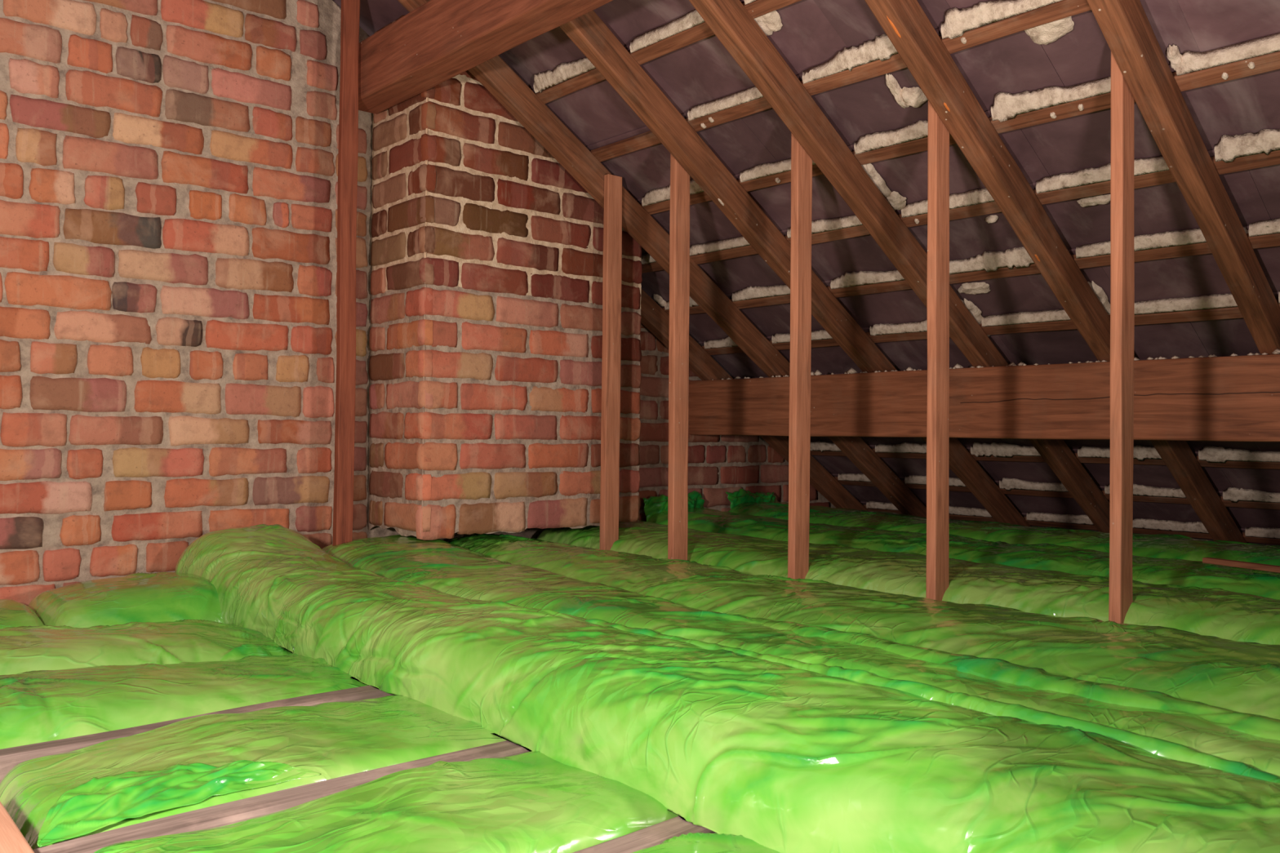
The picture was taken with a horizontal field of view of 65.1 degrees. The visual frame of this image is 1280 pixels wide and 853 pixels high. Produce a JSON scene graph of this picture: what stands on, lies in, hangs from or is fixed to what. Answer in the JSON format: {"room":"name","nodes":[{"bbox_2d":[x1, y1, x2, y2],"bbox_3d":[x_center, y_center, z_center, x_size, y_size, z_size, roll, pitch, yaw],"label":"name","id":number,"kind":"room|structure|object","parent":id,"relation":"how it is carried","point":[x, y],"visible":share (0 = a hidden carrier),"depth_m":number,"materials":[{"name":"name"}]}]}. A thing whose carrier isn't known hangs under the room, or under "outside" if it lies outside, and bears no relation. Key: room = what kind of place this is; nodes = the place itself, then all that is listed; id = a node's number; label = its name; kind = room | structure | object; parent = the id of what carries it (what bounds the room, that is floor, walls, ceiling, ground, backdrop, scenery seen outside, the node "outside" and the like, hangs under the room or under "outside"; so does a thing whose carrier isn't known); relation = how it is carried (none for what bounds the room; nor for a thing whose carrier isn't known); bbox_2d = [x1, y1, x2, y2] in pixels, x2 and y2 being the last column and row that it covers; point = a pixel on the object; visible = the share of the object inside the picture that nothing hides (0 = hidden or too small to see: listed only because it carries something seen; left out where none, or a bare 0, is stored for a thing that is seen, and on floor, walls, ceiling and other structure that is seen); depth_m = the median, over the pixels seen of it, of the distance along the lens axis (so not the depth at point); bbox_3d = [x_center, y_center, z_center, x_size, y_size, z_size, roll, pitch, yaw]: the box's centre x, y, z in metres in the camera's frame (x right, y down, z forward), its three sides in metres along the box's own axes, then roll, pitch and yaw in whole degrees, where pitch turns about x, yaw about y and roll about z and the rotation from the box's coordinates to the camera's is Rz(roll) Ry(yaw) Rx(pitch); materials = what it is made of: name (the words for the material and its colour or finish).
{"room":"attic","nodes":[
{"label":"attic","id":0,"kind":"room"},
{"bbox_2d":[0,0,835,605],"bbox_3d":[-0.588,-0.455,3.005,4.600,2.000,0.035,1,-1,-42],"label":"wall","id":1,"kind":"structure","parent":0,"point":[169,168],"depth_m":2.49,"materials":[{"name":"brick"}]},
{"bbox_2d":[688,354,1279,441],"bbox_3d":[1.214,-0.064,2.567,0.083,0.203,3.028,1,-1,-42],"label":"purlin","id":2,"kind":"object","parent":1,"relation":"attached to","point":[1228,398],"visible":0.85,"depth_m":2.70,"materials":[{"name":"brown wood"}]},
{"bbox_2d":[397,0,926,517],"bbox_3d":[0.194,-0.436,3.186,3.010,1.922,0.052,1,-1,-42],"label":"rafter","id":3,"kind":"object","parent":2,"relation":"on","point":[495,74],"visible":0.58,"depth_m":3.01,"materials":[{"name":"brown wood"}]},
{"bbox_2d":[600,173,622,550],"bbox_3d":[-0.084,-0.142,2.894,0.056,1.163,0.024,1,-1,-42],"label":"strut","id":4,"kind":"object","parent":3,"relation":"attached to","point":[612,220],"visible":0.91,"depth_m":2.88,"materials":[{"name":"brown wood"}]},
{"bbox_2d":[640,128,1279,273],"bbox_3d":[0.919,-0.539,2.270,0.069,0.066,3.076,1,-1,-42],"label":"batten","id":5,"kind":"object","parent":3,"relation":"attached to","point":[1261,148],"visible":0.63,"depth_m":2.25,"materials":[{"name":"brown wood"}]},
{"bbox_2d":[640,288,868,511],"bbox_3d":[0.477,-0.011,3.865,1.677,1.085,0.051,1,-1,-42],"label":"rafter","id":6,"kind":"object","parent":2,"relation":"on","point":[655,318],"visible":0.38,"depth_m":3.65,"materials":[{"name":"brown wood"}]},
{"bbox_2d":[559,9,1030,526],"bbox_3d":[0.456,-0.435,2.891,3.009,1.923,0.051,1,-1,-42],"label":"rafter","id":7,"kind":"object","parent":2,"relation":"on","point":[590,34],"visible":0.87,"depth_m":2.69,"materials":[{"name":"brown wood"}]},
{"bbox_2d":[667,153,689,559],"bbox_3d":[0.102,-0.155,2.622,0.055,1.188,0.028,1,-1,-42],"label":"strut","id":8,"kind":"object","parent":7,"relation":"attached to","point":[679,225],"visible":0.89,"depth_m":2.61,"materials":[{"name":"brown wood"}]},
{"bbox_2d":[688,0,1110,533],"bbox_3d":[0.705,-0.436,2.612,3.010,1.922,0.052,1,-1,-42],"label":"rafter","id":9,"kind":"object","parent":2,"relation":"on","point":[740,33],"visible":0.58,"depth_m":2.42,"materials":[{"name":"brown wood"}]},
{"bbox_2d":[861,163,891,197],"bbox_3d":[0.583,-0.615,2.489,0.120,0.078,0.040,1,-1,-42],"label":"lump","id":10,"kind":"object","parent":9,"relation":"attached to","point":[879,182],"visible":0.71,"depth_m":2.48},
{"bbox_2d":[884,191,906,210],"bbox_3d":[0.640,-0.567,2.533,0.054,0.040,0.076,1,-1,-42],"label":"lump","id":11,"kind":"object","parent":9,"relation":"attached to","point":[895,200],"visible":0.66,"depth_m":2.51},
{"bbox_2d":[960,297,982,324],"bbox_3d":[0.930,-0.319,2.794,0.105,0.068,0.045,1,-1,-42],"label":"lump","id":12,"kind":"object","parent":9,"relation":"attached to","point":[973,309],"visible":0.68,"depth_m":2.77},
{"bbox_2d":[711,348,1279,380],"bbox_3d":[1.024,-0.172,2.751,0.048,0.024,2.296,1,-1,-42],"label":"crumbs","id":13,"kind":"object","parent":2,"relation":"on","point":[1277,351],"visible":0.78,"depth_m":2.76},
{"bbox_2d":[864,0,1246,542],"bbox_3d":[0.940,-0.436,2.347,3.010,1.921,0.051,1,-1,-42],"label":"rafter","id":14,"kind":"object","parent":2,"relation":"on","point":[905,23],"visible":0.91,"depth_m":2.23,"materials":[{"name":"brown wood"}]},
{"bbox_2d":[1087,280,1110,314],"bbox_3d":[1.163,-0.319,2.530,0.129,0.082,0.040,1,-1,-42],"label":"lump","id":15,"kind":"object","parent":14,"relation":"attached to","point":[1099,291],"visible":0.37,"depth_m":2.50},
{"bbox_2d":[1087,0,1279,355],"bbox_3d":[1.186,-0.433,2.068,3.011,1.920,0.050,1,-1,-42],"label":"rafter","id":16,"kind":"object","parent":2,"relation":"on","point":[1125,25],"visible":0.98,"depth_m":1.94,"materials":[{"name":"brown wood"}]},
{"bbox_2d":[533,0,800,103],"bbox_3d":[0.585,-0.916,1.762,0.069,0.065,2.762,1,-1,-42],"label":"batten","id":17,"kind":"object","parent":16,"relation":"attached to","point":[566,78],"visible":0.7,"depth_m":2.39,"materials":[{"name":"brown wood"}]},
{"bbox_2d":[590,0,1091,161],"bbox_3d":[0.731,-0.790,1.893,0.068,0.064,2.762,1,-1,-42],"label":"batten","id":18,"kind":"object","parent":16,"relation":"attached to","point":[983,22],"visible":0.9,"depth_m":2.14,"materials":[{"name":"brown wood"}]},
{"bbox_2d":[367,14,642,540],"bbox_3d":[-0.379,-0.401,2.966,0.766,1.404,0.320,1,-1,-42],"label":"chimney breast","id":19,"kind":"object","parent":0,"point":[485,362],"visible":0.74,"depth_m":2.76,"materials":[{"name":"brick"}]},
{"bbox_2d":[358,0,612,113],"bbox_3d":[0.201,-0.943,1.695,0.102,0.156,2.870,1,-1,-42],"label":"purlin","id":20,"kind":"object","parent":19,"relation":"attached to","point":[437,42],"visible":0.94,"depth_m":2.37,"materials":[{"name":"brown wood"}]},
{"bbox_2d":[333,0,1279,546],"bbox_3d":[0.978,-0.477,2.389,3.012,1.878,3.675,1,-1,-42],"label":"roof underlay","id":21,"kind":"structure","parent":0,"point":[812,32],"depth_m":2.46,"materials":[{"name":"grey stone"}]},
{"bbox_2d":[653,293,666,306],"bbox_3d":[0.071,-0.438,3.480,0.056,0.040,0.031,1,-1,-42],"label":"lump","id":22,"kind":"object","parent":21,"relation":"attached to","point":[657,298],"visible":1,"depth_m":3.47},
{"bbox_2d":[754,10,782,35],"bbox_3d":[0.270,-0.893,2.186,0.084,0.057,0.073,1,-1,-42],"label":"lump","id":23,"kind":"object","parent":21,"relation":"attached to","point":[770,22],"visible":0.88,"depth_m":2.18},
{"bbox_2d":[885,73,909,108],"bbox_3d":[0.568,-0.741,2.212,0.089,0.057,0.025,1,-1,-42],"label":"lump","id":24,"kind":"object","parent":21,"relation":"attached to","point":[891,82],"visible":1,"depth_m":2.20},
{"bbox_2d":[901,86,927,107],"bbox_3d":[0.602,-0.724,2.205,0.052,0.039,0.059,1,-1,-42],"label":"lump","id":25,"kind":"object","parent":21,"relation":"attached to","point":[913,96],"visible":1,"depth_m":2.19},
{"bbox_2d":[640,32,1279,214],"bbox_3d":[0.876,-0.666,2.021,0.074,0.068,2.762,1,-1,-42],"label":"batten","id":26,"kind":"object","parent":21,"relation":"attached to","point":[1009,111],"visible":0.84,"depth_m":2.07,"materials":[{"name":"brown wood"}]},
{"bbox_2d":[1166,44,1182,71],"bbox_3d":[0.994,-0.683,1.861,0.056,0.039,0.024,1,-1,-42],"label":"lump","id":27,"kind":"object","parent":26,"relation":"attached to","point":[1173,55],"visible":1,"depth_m":1.85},
{"bbox_2d":[662,217,1279,315],"bbox_3d":[1.065,-0.414,2.400,0.068,0.065,3.076,1,-1,-42],"label":"batten","id":28,"kind":"object","parent":21,"relation":"attached to","point":[1016,261],"visible":0.7,"depth_m":2.54,"materials":[{"name":"brown wood"}]},
{"bbox_2d":[957,282,990,294],"bbox_3d":[0.896,-0.371,2.702,0.041,0.030,0.098,1,-1,-42],"label":"lump","id":29,"kind":"object","parent":21,"relation":"attached to","point":[974,288],"visible":1,"depth_m":2.69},
{"bbox_2d":[701,290,1279,355],"bbox_3d":[1.214,-0.285,2.532,0.061,0.062,3.076,1,-1,-42],"label":"batten","id":30,"kind":"object","parent":21,"relation":"attached to","point":[1215,306],"visible":0.6,"depth_m":2.69,"materials":[{"name":"brown wood"}]},
{"bbox_2d":[985,214,998,222],"bbox_3d":[0.854,-0.503,2.436,0.018,0.018,0.034,1,-1,-42],"label":"lump","id":31,"kind":"object","parent":21,"relation":"attached to","point":[991,219],"visible":1,"depth_m":2.43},
{"bbox_2d":[809,440,1279,469],"bbox_3d":[1.649,0.087,2.919,0.073,0.066,3.076,1,-1,-42],"label":"batten","id":32,"kind":"object","parent":21,"relation":"attached to","point":[1208,455],"visible":0.66,"depth_m":3.18,"materials":[{"name":"brown wood"}]},
{"bbox_2d":[1024,16,1074,44],"bbox_3d":[0.780,-0.764,1.915,0.069,0.047,0.094,1,-1,-42],"label":"lump","id":33,"kind":"object","parent":21,"relation":"attached to","point":[1047,33],"visible":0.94,"depth_m":1.91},
{"bbox_2d":[833,473,1279,509],"bbox_3d":[1.795,0.213,3.049,0.070,0.066,3.076,1,-1,-42],"label":"batten","id":34,"kind":"object","parent":21,"relation":"attached to","point":[1232,496],"visible":0.64,"depth_m":3.32,"materials":[{"name":"brown wood"}]},
{"bbox_2d":[862,501,1279,544],"bbox_3d":[1.944,0.342,3.182,0.062,0.061,3.076,1,-1,-42],"label":"batten","id":35,"kind":"object","parent":21,"relation":"attached to","point":[1140,526],"visible":0.68,"depth_m":3.56,"materials":[{"name":"brown wood"}]},
{"bbox_2d":[1076,194,1110,207],"bbox_3d":[1.019,-0.505,2.245,0.022,0.021,0.082,1,-1,-42],"label":"lump","id":36,"kind":"object","parent":21,"relation":"attached to","point":[1097,199],"visible":0.95,"depth_m":2.24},
{"bbox_3d":[0.621,0.559,1.776,4.900,0.020,3.430,1,-1,-42],"label":"floor","id":37,"kind":"structure","parent":0,"visible":0},
{"bbox_2d":[0,599,44,629],"bbox_3d":[-1.583,0.440,1.829,0.877,0.166,0.391,1,-1,-42],"label":"insulation slab","id":38,"kind":"object","parent":37,"relation":"on","point":[13,613],"visible":0.33,"depth_m":2.00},
{"bbox_2d":[27,572,223,627],"bbox_3d":[-1.062,0.433,2.272,0.582,0.197,0.417,1,-1,-42],"label":"insulation slab","id":39,"kind":"object","parent":37,"relation":"on","point":[159,597],"visible":0.27,"depth_m":2.11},
{"bbox_2d":[0,619,291,675],"bbox_3d":[-1.095,0.441,1.750,1.517,0.174,0.403,1,-1,-42],"label":"insulation slab","id":40,"kind":"object","parent":37,"relation":"on","point":[23,649],"visible":0.35,"depth_m":1.80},
{"bbox_2d":[0,653,368,749],"bbox_3d":[-0.857,0.444,1.521,1.558,0.169,0.358,1,-1,-42],"label":"insulation slab","id":41,"kind":"object","parent":37,"relation":"on","point":[39,706],"visible":0.39,"depth_m":1.51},
{"bbox_2d":[0,685,395,782],"bbox_3d":[0.283,0.494,2.271,3.650,0.115,0.055,1,-1,-42],"label":"joist","id":42,"kind":"object","parent":37,"relation":"on","point":[10,757],"visible":0.06,"depth_m":1.39,"materials":[{"name":"brown wood"}]},
{"bbox_2d":[174,524,1279,852],"bbox_3d":[0.021,0.336,1.387,0.373,0.186,3.165,1,-1,-42],"label":"roll","id":43,"kind":"object","parent":42,"relation":"on","point":[783,755],"visible":0.97,"depth_m":1.11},
{"bbox_2d":[787,133,812,578],"bbox_3d":[0.379,-0.141,2.370,0.056,1.163,0.024,1,-1,-42],"label":"strut","id":44,"kind":"object","parent":42,"relation":"on","point":[799,434],"visible":0.82,"depth_m":2.36,"materials":[{"name":"brown wood"}]},
{"bbox_2d":[321,534,1279,776],"bbox_3d":[0.234,0.364,1.585,0.428,0.137,3.159,1,-1,-42],"label":"roll","id":45,"kind":"object","parent":42,"relation":"on","point":[1253,740],"visible":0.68,"depth_m":1.44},
{"bbox_2d":[0,695,506,849],"bbox_3d":[-0.370,0.465,1.436,0.943,0.136,0.360,1,-1,-42],"label":"insulation slab","id":46,"kind":"object","parent":37,"relation":"on","point":[206,761],"visible":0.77,"depth_m":1.24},
{"bbox_2d":[32,740,529,852],"bbox_3d":[0.653,0.496,2.083,3.345,0.114,0.056,1,-1,-42],"label":"joist","id":47,"kind":"object","parent":37,"relation":"on","point":[232,812],"visible":0.09,"depth_m":1.11,"materials":[{"name":"brown wood"}]},
{"bbox_2d":[0,801,34,852],"bbox_3d":[-0.392,0.459,0.712,0.051,0.101,1.085,1,-1,-42],"label":"hatch trimmer","id":48,"kind":"object","parent":47,"relation":"attached to","point":[11,840],"visible":1,"depth_m":1.00,"materials":[{"name":"brown wood"}]},
{"bbox_2d":[447,533,1279,719],"bbox_3d":[0.452,0.369,1.762,0.585,0.134,3.146,1,-1,-42],"label":"roll","id":49,"kind":"object","parent":47,"relation":"on","point":[1241,677],"visible":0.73,"depth_m":1.59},
{"bbox_2d":[537,520,1279,644],"bbox_3d":[0.857,0.318,2.137,0.479,0.248,3.173,1,-1,-42],"label":"roll","id":50,"kind":"object","parent":47,"relation":"on","point":[1217,612],"visible":0.47,"depth_m":2.14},
{"bbox_2d":[925,100,949,600],"bbox_3d":[0.629,-0.135,2.115,0.055,1.153,0.030,1,-1,-42],"label":"strut","id":51,"kind":"object","parent":47,"relation":"on","point":[938,191],"visible":0.87,"depth_m":2.10,"materials":[{"name":"brown wood"}]},
{"bbox_2d":[642,490,1279,599],"bbox_3d":[1.167,0.341,2.411,0.412,0.213,3.164,1,-1,-42],"label":"roll","id":52,"kind":"object","parent":47,"relation":"on","point":[1046,557],"visible":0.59,"depth_m":2.57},
{"bbox_2d":[1202,557,1279,573],"bbox_3d":[1.327,0.296,2.065,0.022,0.013,0.343,1,0,-26],"label":"lath","id":53,"kind":"object","parent":52,"relation":"on","point":[1253,566],"visible":1,"depth_m":2.13,"materials":[{"name":"brown wood"}]},
{"bbox_2d":[725,488,1279,565],"bbox_3d":[1.459,0.346,2.671,0.420,0.214,3.163,1,-1,-42],"label":"roll","id":54,"kind":"object","parent":47,"relation":"on","point":[742,501],"visible":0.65,"depth_m":2.92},
{"bbox_2d":[833,507,1279,547],"bbox_3d":[1.737,0.392,2.912,0.355,0.129,3.163,1,-1,-42],"label":"roll","id":55,"kind":"object","parent":47,"relation":"on","point":[1159,535],"visible":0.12,"depth_m":3.18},
{"bbox_2d":[332,0,359,546],"bbox_3d":[-0.764,-0.324,2.606,0.054,1.670,0.029,1,-1,-42],"label":"post","id":56,"kind":"object","parent":37,"relation":"on","point":[348,151],"visible":0.87,"depth_m":2.60,"materials":[{"name":"brown wood"}]},
{"bbox_2d":[93,751,678,852],"bbox_3d":[-0.123,0.469,1.161,0.948,0.128,0.319,1,-1,-42],"label":"insulation slab","id":57,"kind":"object","parent":37,"relation":"on","point":[532,802],"visible":0.44,"depth_m":1.05,"materials":[{"name":"green plastic"}]},
{"bbox_2d":[573,816,716,852],"bbox_3d":[0.884,0.497,1.823,3.345,0.115,0.054,1,-1,-42],"label":"joist","id":58,"kind":"object","parent":37,"relation":"on","point":[655,834],"visible":0.04,"depth_m":1.05,"materials":[{"name":"brown wood"}]},
{"bbox_2d":[1108,51,1134,623],"bbox_3d":[0.890,-0.127,1.854,0.056,1.138,0.027,1,-1,-42],"label":"strut","id":59,"kind":"object","parent":58,"relation":"on","point":[1122,192],"visible":0.85,"depth_m":1.84,"materials":[{"name":"brown wood"}]},
{"bbox_2d":[632,832,780,852],"bbox_3d":[0.147,0.470,0.917,0.865,0.127,0.353,1,-1,-42],"label":"insulation slab","id":60,"kind":"object","parent":37,"relation":"on","point":[698,842],"visible":0.07,"depth_m":1.00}
]}

